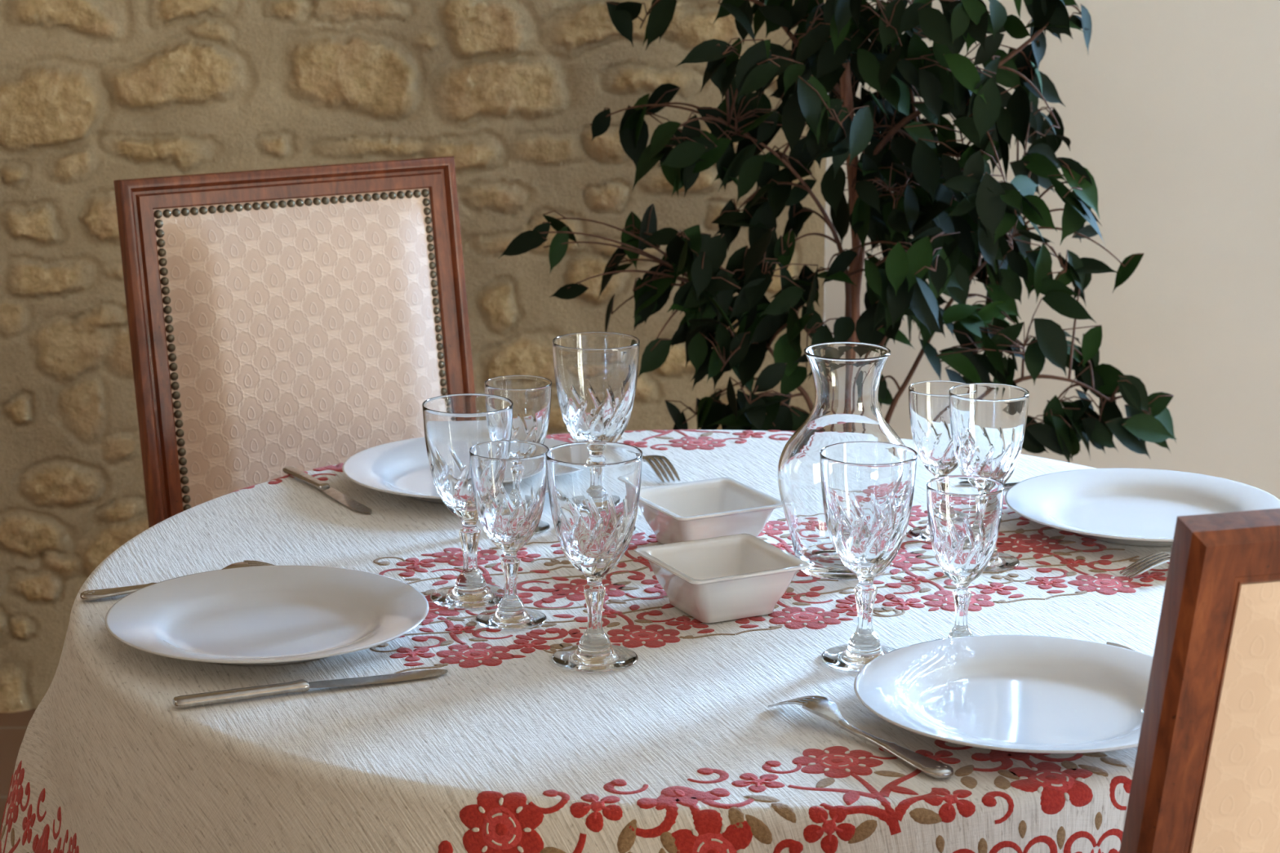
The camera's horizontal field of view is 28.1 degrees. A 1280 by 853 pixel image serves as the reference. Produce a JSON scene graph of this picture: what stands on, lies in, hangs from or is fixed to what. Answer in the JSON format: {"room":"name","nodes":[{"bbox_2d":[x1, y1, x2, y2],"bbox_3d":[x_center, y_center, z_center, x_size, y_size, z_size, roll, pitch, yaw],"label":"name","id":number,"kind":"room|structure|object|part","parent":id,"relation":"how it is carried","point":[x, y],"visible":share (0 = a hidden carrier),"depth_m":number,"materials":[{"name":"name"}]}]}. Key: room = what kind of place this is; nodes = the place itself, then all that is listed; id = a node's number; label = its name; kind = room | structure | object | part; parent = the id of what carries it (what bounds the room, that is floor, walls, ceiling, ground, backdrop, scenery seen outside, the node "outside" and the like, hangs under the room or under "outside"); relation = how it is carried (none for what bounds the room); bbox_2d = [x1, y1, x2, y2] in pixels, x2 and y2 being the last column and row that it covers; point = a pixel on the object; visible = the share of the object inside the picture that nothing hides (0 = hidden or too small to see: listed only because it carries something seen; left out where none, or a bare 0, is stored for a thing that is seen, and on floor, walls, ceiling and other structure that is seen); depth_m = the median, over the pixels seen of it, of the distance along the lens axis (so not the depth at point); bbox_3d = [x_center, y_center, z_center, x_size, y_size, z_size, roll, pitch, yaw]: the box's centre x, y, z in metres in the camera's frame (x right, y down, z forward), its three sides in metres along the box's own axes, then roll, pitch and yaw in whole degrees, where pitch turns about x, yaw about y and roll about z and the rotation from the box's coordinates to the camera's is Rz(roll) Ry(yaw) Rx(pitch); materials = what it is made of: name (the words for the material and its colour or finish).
{"room":"dining room","nodes":[
{"label":"dining room","id":0,"kind":"room"},
{"bbox_2d":[0,708,35,833],"bbox_3d":[0.205,1.091,1.774,5.789,0.100,5.850,0,13,0],"label":"floor","id":1,"kind":"structure","parent":0,"point":[13,726],"depth_m":4.05,"materials":[{"name":"ceramic"}]},
{"bbox_2d":[113,155,475,528],"bbox_3d":[-0.279,0.247,2.896,0.460,1.027,0.548,-8,15,-30],"label":"dining chair","id":2,"kind":"object","parent":1,"relation":"on","point":[304,318],"visible":0.56,"depth_m":2.97,"materials":[{"name":"beige fabric"}]},
{"bbox_2d":[153,187,447,507],"bbox_3d":[-0.382,-0.043,3.007,0.348,0.442,0.088,-8,15,-30],"label":"cushion","id":3,"kind":"object","parent":2,"relation":"on","point":[304,329],"depth_m":2.97,"materials":[{"name":"beige fabric"}]},
{"bbox_2d":[499,0,1176,462],"bbox_3d":[0.283,-0.225,3.521,0.927,1.659,0.481,2,13,8],"label":"potted tree","id":4,"kind":"object","parent":1,"relation":"on","point":[957,214],"visible":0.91,"depth_m":3.44,"materials":[{"name":"plant"}]},
{"bbox_2d":[1119,508,1279,852],"bbox_3d":[0.441,0.480,1.912,0.460,1.027,0.582,-4,14,-15],"label":"dining chair","id":5,"kind":"object","parent":1,"relation":"on","point":[1206,778],"visible":1,"depth_m":1.53,"materials":[{"name":"brown wood"},{"name":"beige patterned fabric"}]},
{"bbox_2d":[1191,581,1278,852],"bbox_3d":[0.498,0.273,1.659,0.348,0.436,0.110,-4,14,-15],"label":"cushion","id":6,"kind":"object","parent":5,"relation":"on","point":[1234,762],"depth_m":1.55,"materials":[{"name":"beige fabric"}]},
{"bbox_3d":[0.504,0.283,1.636,0.348,0.436,0.100,-4,14,-15],"label":"panel","id":7,"kind":"part","parent":5,"relation":"part of","materials":[{"name":"beige fabric"}]},
{"bbox_3d":[0.072,0.501,2.430,1.152,0.747,1.152,0,13,0],"label":"dining table","id":8,"kind":"object","parent":1,"relation":"on","visible":0},
{"bbox_2d":[0,429,1172,852],"bbox_3d":[0.027,0.330,2.390,1.310,0.403,1.216,0,13,0],"label":"tablecloth","id":9,"kind":"object","parent":8,"relation":"on","point":[681,748],"visible":0.45,"depth_m":2.01,"materials":[{"name":"beige fabric"}]},
{"bbox_2d":[80,560,275,600],"bbox_3d":[-0.403,0.137,2.293,0.195,0.017,0.024,-5,14,-21],"label":"fork","id":10,"kind":"object","parent":9,"relation":"on","point":[89,595],"visible":0.44,"depth_m":2.27,"materials":[{"name":"silver metal"}]},
{"bbox_3d":[-0.438,0.143,2.280,0.119,0.011,0.021,-5,14,-21],"label":"handle","id":11,"kind":"part","parent":10,"relation":"part of","materials":[{"name":"silver metal"}]},
{"bbox_2d":[104,564,429,666],"bbox_3d":[-0.313,0.166,2.158,0.270,0.023,0.270,0,13,0],"label":"dinner plate","id":12,"kind":"object","parent":9,"relation":"on","point":[260,615],"visible":1,"depth_m":2.19,"materials":[{"name":"white ceramic"}]},
{"bbox_2d":[173,669,448,707],"bbox_3d":[-0.258,0.204,2.025,0.222,0.010,0.017,-5,14,-22],"label":"table knife","id":13,"kind":"object","parent":9,"relation":"on","point":[300,686],"visible":1,"depth_m":2.01,"materials":[{"name":"silver metal"}]},
{"bbox_3d":[-0.312,0.209,2.004,0.106,0.010,0.015,-5,14,-22],"label":"handle","id":14,"kind":"part","parent":13,"relation":"part of","materials":[{"name":"silver metal"}]},
{"bbox_3d":[-0.209,0.202,2.044,0.117,0.005,0.017,-5,14,-22],"label":"blade","id":15,"kind":"part","parent":13,"relation":"part of","materials":[{"name":"silver metal"}]},
{"bbox_2d":[282,466,372,513],"bbox_3d":[-0.321,0.064,2.621,0.015,0.008,0.196,-8,16,-31],"label":"table knife","id":16,"kind":"object","parent":9,"relation":"on","point":[291,471],"visible":1,"depth_m":2.62,"materials":[{"name":"silver metal"}]},
{"bbox_3d":[-0.347,0.054,2.664,0.014,0.008,0.094,-8,16,-31],"label":"handle","id":17,"kind":"part","parent":16,"relation":"part of","materials":[{"name":"silver metal"}]},
{"bbox_3d":[-0.296,0.074,2.583,0.015,0.004,0.104,-8,16,-31],"label":"blade","id":18,"kind":"part","parent":16,"relation":"part of","materials":[{"name":"silver metal"}]},
{"bbox_2d":[342,436,569,503],"bbox_3d":[-0.172,0.050,2.648,0.270,0.023,0.270,0,13,0],"label":"dinner plate","id":19,"kind":"object","parent":9,"relation":"on","point":[402,468],"visible":0.37,"depth_m":2.67,"materials":[{"name":"white ceramic"}]},
{"bbox_2d":[422,393,513,608],"bbox_3d":[-0.150,0.066,2.248,0.079,0.176,0.079,-8,15,-30],"label":"wine glass","id":20,"kind":"object","parent":9,"relation":"on","point":[453,424],"visible":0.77,"depth_m":2.22,"materials":[{"name":"clear glass"}]},
{"bbox_2d":[422,393,513,526],"bbox_3d":[-0.150,0.033,2.241,0.079,0.110,0.079,-4,14,-17],"label":"bowl","id":21,"kind":"object","parent":20,"relation":"on","point":[453,424],"depth_m":2.21,"materials":[{"name":"clear glass"}]},
{"bbox_3d":[-0.150,0.112,2.259,0.026,0.052,0.026,-4,14,-17],"label":"stem","id":22,"kind":"part","parent":20,"relation":"part of","materials":[{"name":"clear glass"}]},
{"bbox_2d":[469,440,548,630],"bbox_3d":[-0.111,0.093,2.188,0.068,0.151,0.068,2,13,6],"label":"wine glass","id":23,"kind":"object","parent":9,"relation":"on","point":[508,477],"visible":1,"depth_m":2.17,"materials":[{"name":"clear glass"}]},
{"bbox_2d":[469,440,548,557],"bbox_3d":[-0.111,0.065,2.181,0.068,0.094,0.068,7,15,26],"label":"bowl","id":24,"kind":"object","parent":23,"relation":"on","point":[508,477],"depth_m":2.16,"materials":[{"name":"clear glass"}]},
{"bbox_3d":[-0.111,0.132,2.197,0.022,0.044,0.022,7,15,26],"label":"stem","id":25,"kind":"part","parent":23,"relation":"part of","materials":[{"name":"clear glass"}]},
{"bbox_2d":[484,375,551,534],"bbox_3d":[-0.117,0.028,2.476,0.065,0.145,0.065,-4,14,-16],"label":"wine glass","id":26,"kind":"object","parent":9,"relation":"on","point":[530,395],"visible":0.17,"depth_m":2.44,"materials":[{"name":"clear glass"}]},
{"bbox_2d":[484,375,551,444],"bbox_3d":[-0.117,0.001,2.470,0.065,0.090,0.065,13,18,43],"label":"bowl","id":27,"kind":"object","parent":26,"relation":"on","point":[530,395],"depth_m":2.44,"materials":[{"name":"clear glass"}]},
{"bbox_2d":[545,441,642,672],"bbox_3d":[-0.037,0.106,2.081,0.078,0.175,0.078,6,14,23],"label":"wine glass","id":28,"kind":"object","parent":9,"relation":"on","point":[593,487],"visible":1,"depth_m":2.05,"materials":[{"name":"clear glass"}]},
{"bbox_2d":[545,441,642,584],"bbox_3d":[-0.037,0.074,2.074,0.078,0.109,0.078,-6,15,-24],"label":"bowl","id":29,"kind":"object","parent":28,"relation":"on","point":[593,487],"depth_m":2.05,"materials":[{"name":"clear glass"}]},
{"bbox_3d":[-0.037,0.152,2.092,0.026,0.051,0.026,-6,15,-24],"label":"stem","id":30,"kind":"part","parent":28,"relation":"part of","materials":[{"name":"clear glass"}]},
{"bbox_2d":[551,332,639,531],"bbox_3d":[-0.042,0.009,2.466,0.084,0.187,0.084,-7,15,-27],"label":"wine glass","id":31,"kind":"object","parent":9,"relation":"on","point":[596,373],"visible":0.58,"depth_m":2.43,"materials":[{"name":"clear glass"}]},
{"bbox_2d":[551,332,639,442],"bbox_3d":[-0.042,-0.026,2.458,0.084,0.116,0.084,8,15,30],"label":"bowl","id":32,"kind":"object","parent":31,"relation":"on","point":[596,373],"depth_m":2.43,"materials":[{"name":"clear glass"}]},
{"bbox_2d":[642,454,679,483],"bbox_3d":[-0.006,0.029,2.747,0.024,0.017,0.195,-6,14,-23],"label":"fork","id":33,"kind":"object","parent":9,"relation":"on","point":[656,460],"visible":0.56,"depth_m":2.68,"materials":[{"name":"silver metal"}]},
{"bbox_2d":[638,477,782,544],"bbox_3d":[0.061,0.090,2.428,0.118,0.047,0.118,-7,15,-27],"label":"square bowl","id":34,"kind":"object","parent":9,"relation":"on","point":[688,511],"visible":0.71,"depth_m":2.43,"materials":[{"name":"beige ceramic"}]},
{"bbox_2d":[634,533,811,623],"bbox_3d":[0.071,0.136,2.231,0.118,0.047,0.118,-7,15,-26],"label":"square bowl","id":35,"kind":"object","parent":9,"relation":"on","point":[720,579],"visible":1,"depth_m":2.22,"materials":[{"name":"beige ceramic"}]},
{"bbox_2d":[777,342,904,580],"bbox_3d":[0.187,0.031,2.333,0.123,0.205,0.123,12,18,42],"label":"carafe","id":36,"kind":"object","parent":9,"relation":"on","point":[846,375],"visible":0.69,"depth_m":2.30,"materials":[{"name":"clear glass"}]},
{"bbox_2d":[768,695,953,778],"bbox_3d":[0.164,0.227,1.911,0.024,0.017,0.195,-9,16,-35],"label":"fork","id":37,"kind":"object","parent":9,"relation":"on","point":[826,708],"visible":1,"depth_m":1.90,"materials":[{"name":"silver metal"}]},
{"bbox_3d":[0.186,0.237,1.883,0.021,0.011,0.119,-9,16,-35],"label":"handle","id":38,"kind":"part","parent":37,"relation":"part of","materials":[{"name":"silver metal"}]},
{"bbox_2d":[819,441,917,671],"bbox_3d":[0.184,0.106,2.081,0.078,0.175,0.078,-8,16,-32],"label":"wine glass","id":39,"kind":"object","parent":9,"relation":"on","point":[868,487],"visible":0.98,"depth_m":2.05,"materials":[{"name":"clear glass"}]},
{"bbox_3d":[0.184,0.152,2.092,0.026,0.051,0.026,0,13,-2],"label":"stem","id":40,"kind":"part","parent":39,"relation":"part of","materials":[{"name":"clear glass"}]},
{"bbox_2d":[819,441,917,584],"bbox_3d":[0.184,0.074,2.074,0.078,0.109,0.078,0,13,-2],"label":"bowl","id":41,"kind":"object","parent":39,"relation":"on","point":[868,487],"depth_m":2.05,"materials":[{"name":"clear glass"}]},
{"bbox_2d":[907,380,966,542],"bbox_3d":[0.288,0.034,2.451,0.065,0.145,0.065,4,14,16],"label":"wine glass","id":42,"kind":"object","parent":9,"relation":"on","point":[928,401],"visible":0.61,"depth_m":2.43,"materials":[{"name":"clear glass"}]},
{"bbox_2d":[908,380,966,477],"bbox_3d":[0.288,0.007,2.445,0.065,0.090,0.065,-1,13,-6],"label":"bowl","id":43,"kind":"object","parent":42,"relation":"on","point":[928,401],"depth_m":2.42,"materials":[{"name":"clear glass"}]},
{"bbox_2d":[926,475,1004,639],"bbox_3d":[0.266,0.116,2.109,0.063,0.142,0.063,6,15,24],"label":"wine glass","id":44,"kind":"object","parent":9,"relation":"on","point":[964,512],"visible":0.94,"depth_m":2.08,"materials":[{"name":"clear glass"}]},
{"bbox_3d":[0.266,0.153,2.118,0.021,0.041,0.021,-9,16,-35],"label":"stem","id":45,"kind":"part","parent":44,"relation":"part of","materials":[{"name":"clear glass"}]},
{"bbox_2d":[926,475,1004,589],"bbox_3d":[0.266,0.090,2.103,0.063,0.088,0.063,-10,16,-35],"label":"bowl","id":46,"kind":"object","parent":44,"relation":"on","point":[964,512],"depth_m":2.08,"materials":[{"name":"clear glass"}]},
{"bbox_2d":[949,382,1029,571],"bbox_3d":[0.319,0.047,2.358,0.073,0.162,0.073,-8,15,-29],"label":"wine glass","id":47,"kind":"object","parent":9,"relation":"on","point":[988,420],"visible":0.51,"depth_m":2.33,"materials":[{"name":"clear glass"}]},
{"bbox_2d":[949,382,1029,484],"bbox_3d":[0.319,0.017,2.351,0.073,0.101,0.073,3,14,13],"label":"bowl","id":48,"kind":"object","parent":47,"relation":"on","point":[988,420],"depth_m":2.32,"materials":[{"name":"clear glass"}]},
{"bbox_2d":[853,635,1153,753],"bbox_3d":[0.299,0.212,1.962,0.270,0.023,0.270,0,13,0],"label":"dinner plate","id":49,"kind":"object","parent":9,"relation":"on","point":[1032,694],"visible":0.9,"depth_m":2.00,"materials":[{"name":"white ceramic"}]},
{"bbox_2d":[1004,482,1017,488],"bbox_3d":[0.434,0.056,2.654,0.216,0.009,0.017,-2,13,-10],"label":"table knife","id":50,"kind":"object","parent":9,"relation":"on","point":[1006,485],"visible":0.02,"depth_m":2.64,"materials":[{"name":"silver metal"}]},
{"bbox_2d":[1106,641,1133,650],"bbox_3d":[0.432,0.201,2.041,0.016,0.009,0.216,-5,14,-21],"label":"table knife","id":51,"kind":"object","parent":9,"relation":"on","point":[1108,642],"visible":0.12,"depth_m":2.13,"materials":[{"name":"silver metal"}]},
{"bbox_2d":[1004,467,1279,546],"bbox_3d":[0.492,0.085,2.502,0.270,0.023,0.270,0,13,0],"label":"dinner plate","id":52,"kind":"object","parent":9,"relation":"on","point":[1139,507],"visible":0.7,"depth_m":2.55,"materials":[{"name":"white ceramic"}]},
{"bbox_2d":[1119,551,1171,578],"bbox_3d":[0.534,0.121,2.357,0.195,0.017,0.024,-4,14,-18],"label":"fork","id":53,"kind":"object","parent":9,"relation":"on","point":[1144,564],"visible":0.44,"depth_m":2.33,"materials":[{"name":"silver metal"}]},
{"bbox_2d":[0,0,826,712],"bbox_3d":[-1.144,-0.795,3.889,2.900,2.600,0.044,-1,13,-5],"label":"wall","id":54,"kind":"structure","parent":0,"point":[94,94],"depth_m":4.05,"materials":[{"name":"stone"}]},
{"bbox_2d":[823,0,1279,499],"bbox_3d":[1.623,-0.787,3.853,2.658,2.600,0.220,3,14,12],"label":"wall","id":55,"kind":"structure","parent":0,"point":[1171,108],"depth_m":4.02,"materials":[{"name":"white paint"}]}
]}

